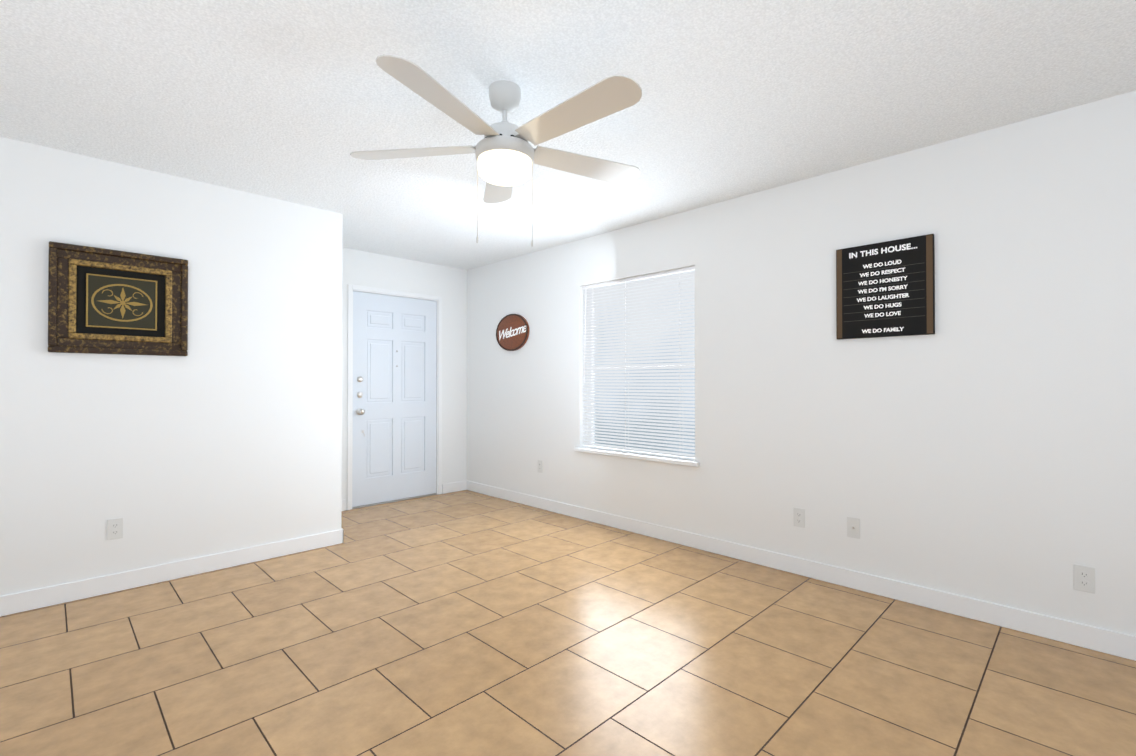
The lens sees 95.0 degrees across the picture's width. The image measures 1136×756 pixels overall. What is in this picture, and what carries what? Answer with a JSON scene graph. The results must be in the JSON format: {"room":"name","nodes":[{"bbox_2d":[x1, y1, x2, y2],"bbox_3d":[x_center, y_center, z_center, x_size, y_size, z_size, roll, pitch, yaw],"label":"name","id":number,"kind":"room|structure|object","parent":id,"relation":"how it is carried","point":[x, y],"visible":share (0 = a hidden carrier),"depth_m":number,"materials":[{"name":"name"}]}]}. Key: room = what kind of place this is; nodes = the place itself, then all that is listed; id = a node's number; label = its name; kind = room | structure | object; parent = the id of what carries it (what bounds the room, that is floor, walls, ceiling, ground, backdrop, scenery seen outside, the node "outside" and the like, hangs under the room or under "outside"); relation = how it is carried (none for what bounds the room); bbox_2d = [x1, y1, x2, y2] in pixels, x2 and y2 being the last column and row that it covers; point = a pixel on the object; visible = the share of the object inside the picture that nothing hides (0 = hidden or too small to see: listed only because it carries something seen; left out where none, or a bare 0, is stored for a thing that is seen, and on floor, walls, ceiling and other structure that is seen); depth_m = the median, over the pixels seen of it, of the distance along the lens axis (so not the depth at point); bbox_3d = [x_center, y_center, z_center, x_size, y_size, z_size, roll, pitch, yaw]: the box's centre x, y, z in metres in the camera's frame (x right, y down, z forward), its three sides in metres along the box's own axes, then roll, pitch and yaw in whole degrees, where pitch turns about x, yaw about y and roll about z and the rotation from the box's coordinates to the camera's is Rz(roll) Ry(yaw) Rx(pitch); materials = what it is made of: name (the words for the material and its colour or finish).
{"room":"empty living room","nodes":[
{"label":"empty living room","id":0,"kind":"room"},
{"bbox_2d":[0,137,342,595],"bbox_3d":[-4.002,-0.013,2.391,5.400,2.465,1.130,1,-1,-45],"label":"wall","id":1,"kind":"structure","parent":0,"point":[224,434],"depth_m":3.17,"materials":[{"name":"white paint"}]},
{"bbox_2d":[107,518,122,539],"bbox_3d":[-2.596,0.865,2.985,0.070,0.116,0.007,1,-1,-45],"label":"electrical outlet","id":2,"kind":"object","parent":1,"relation":"attached to","point":[114,528],"visible":1,"depth_m":2.98,"materials":[{"name":"white plastic"}]},
{"bbox_2d":[48,241,187,355],"bbox_3d":[-2.568,-0.433,3.004,0.610,0.594,0.036,1,-1,-45],"label":"picture frame","id":3,"kind":"object","parent":1,"relation":"attached to","point":[104,301],"visible":0.98,"depth_m":2.98,"materials":[{"name":"black wood"}]},
{"bbox_2d":[0,528,342,616],"bbox_3d":[-3.531,1.164,2.045,5.232,0.105,0.012,1,-1,-45],"label":"baseboard","id":4,"kind":"structure","parent":1,"relation":"attached to","point":[33,599],"depth_m":3.11,"materials":[{"name":"white wood"}]},
{"bbox_2d":[341,247,466,509],"bbox_3d":[-2.025,0.011,5.060,2.370,2.465,0.150,1,-1,-45],"label":"wall","id":5,"kind":"structure","parent":0,"point":[447,284],"depth_m":5.64,"materials":[{"name":"white paint"}]},
{"bbox_2d":[341,499,345,510],"bbox_3d":[-2.220,1.188,4.740,0.395,0.105,0.012,1,-1,-45],"label":"baseboard","id":6,"kind":"structure","parent":5,"relation":"attached to","point":[343,502],"depth_m":4.86,"materials":[{"name":"white wood"}]},
{"bbox_2d":[352,291,436,506],"bbox_3d":[-1.720,0.202,5.255,0.900,2.055,0.116,1,-1,-45],"label":"door","id":7,"kind":"structure","parent":5,"relation":"in","point":[394,402],"depth_m":5.24,"materials":[{"name":"white paint"}]},
{"bbox_2d":[347,284,441,509],"bbox_3d":[-1.771,0.183,5.306,1.008,2.125,0.160,1,-1,-45],"label":"door frame","id":8,"kind":"structure","parent":5,"relation":"attached to","point":[349,405],"depth_m":5.20,"materials":[{"name":"white wood"}]},
{"bbox_2d":[442,480,467,493],"bbox_3d":[-1.252,1.197,5.707,0.285,0.105,0.012,1,-1,-45],"label":"baseboard","id":9,"kind":"structure","parent":5,"relation":"attached to","point":[455,486],"depth_m":5.70,"materials":[{"name":"white wood"}]},
{"bbox_2d":[0,490,1135,755],"bbox_3d":[-0.902,1.264,0.636,7.320,0.120,7.980,1,-1,-45],"label":"floor","id":10,"kind":"structure","parent":0,"point":[466,622],"depth_m":2.23,"materials":[{"name":"tile"}]},
{"bbox_2d":[0,0,1135,269],"bbox_3d":[-0.902,-1.321,0.659,7.320,0.120,7.980,1,-1,-45],"label":"ceiling","id":11,"kind":"structure","parent":0,"point":[294,100],"depth_m":2.25,"materials":[{"name":"white paint"}]},
{"bbox_2d":[350,54,641,246],"bbox_3d":[-0.230,-0.906,2.212,1.339,0.682,1.292,1,-1,-45],"label":"fan","id":12,"kind":"object","parent":11,"relation":"hanging from","point":[507,155],"visible":1,"depth_m":2.14,"materials":[{"name":"beige wood"}]},
{"bbox_2d":[467,91,1135,635],"bbox_3d":[1.633,-0.006,3.182,0.150,2.465,7.980,1,-1,-45],"label":"wall","id":13,"kind":"structure","parent":0,"point":[981,443],"depth_m":2.87,"materials":[{"name":"white paint"}]},
{"bbox_2d":[496,314,528,350],"bbox_3d":[-0.564,-0.460,5.259,0.026,0.372,0.506,1,-1,-45],"label":"welcome sign","id":14,"kind":"object","parent":13,"relation":"attached to","point":[512,332],"visible":1,"depth_m":5.24,"materials":[{"name":"brown wood"}]},
{"bbox_2d":[538,460,542,472],"bbox_3d":[-0.267,0.843,4.965,0.007,0.116,0.070,1,-1,-45],"label":"electrical outlet","id":15,"kind":"object","parent":13,"relation":"attached to","point":[540,466],"visible":1,"depth_m":4.96,"materials":[{"name":"white plastic"}]},
{"bbox_2d":[574,447,699,466],"bbox_3d":[0.538,0.627,4.216,0.140,0.032,1.240,1,-1,-45],"label":"window sill","id":16,"kind":"structure","parent":13,"relation":"attached to","point":[678,461],"depth_m":4.10,"materials":[{"name":"white"}]},
{"bbox_2d":[588,274,694,457],"bbox_3d":[0.603,-0.094,4.287,0.045,1.448,1.158,1,-1,-45],"label":"window","id":17,"kind":"structure","parent":13,"relation":"in","point":[594,394],"depth_m":4.53,"materials":[{"name":"white plastic"}]},
{"bbox_2d":[582,266,694,459],"bbox_3d":[0.537,-0.105,4.221,0.054,1.424,1.152,1,-1,-45],"label":"window blinds","id":18,"kind":"object","parent":17,"relation":"attached to","point":[590,374],"visible":0.83,"depth_m":4.18,"materials":[{"name":"white plastic"}]},
{"bbox_2d":[793,507,804,527],"bbox_3d":[1.444,0.872,3.253,0.007,0.116,0.070,1,-1,-45],"label":"electrical outlet","id":19,"kind":"object","parent":13,"relation":"attached to","point":[798,517],"visible":1,"depth_m":3.25,"materials":[{"name":"white plastic"}]},
{"bbox_2d":[464,481,1135,660],"bbox_3d":[1.576,1.173,3.114,0.012,0.105,7.680,1,-1,-45],"label":"baseboard","id":20,"kind":"structure","parent":13,"relation":"attached to","point":[1119,644],"depth_m":2.96,"materials":[{"name":"white wood"}]},
{"bbox_2d":[847,517,859,538],"bbox_3d":[1.659,0.873,3.030,0.017,0.116,0.070,1,-1,-45],"label":"outlet","id":21,"kind":"object","parent":13,"relation":"attached to","point":[853,527],"visible":1,"depth_m":3.03,"materials":[{"name":"white plastic"}]},
{"bbox_2d":[836,234,934,338],"bbox_3d":[1.768,-0.496,2.925,0.029,0.530,0.480,1,-1,-45],"label":"sign","id":22,"kind":"object","parent":13,"relation":"attached to","point":[885,289],"visible":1,"depth_m":2.90,"materials":[{"name":"black wood"}]},
{"bbox_2d":[1073,564,1094,593],"bbox_3d":[2.338,0.909,2.357,0.007,0.116,0.070,1,-1,-45],"label":"electrical outlet","id":23,"kind":"object","parent":13,"relation":"attached to","point":[1084,578],"visible":1,"depth_m":2.35,"materials":[{"name":"white plastic"}]},
{"label":"outside","id":24,"kind":"structure","parent":0,"visible":0},
{"bbox_2d":[595,277,694,453],"bbox_3d":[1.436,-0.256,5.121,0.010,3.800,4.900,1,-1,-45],"label":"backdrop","id":25,"kind":"structure","parent":24,"point":[647,386],"depth_m":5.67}
]}

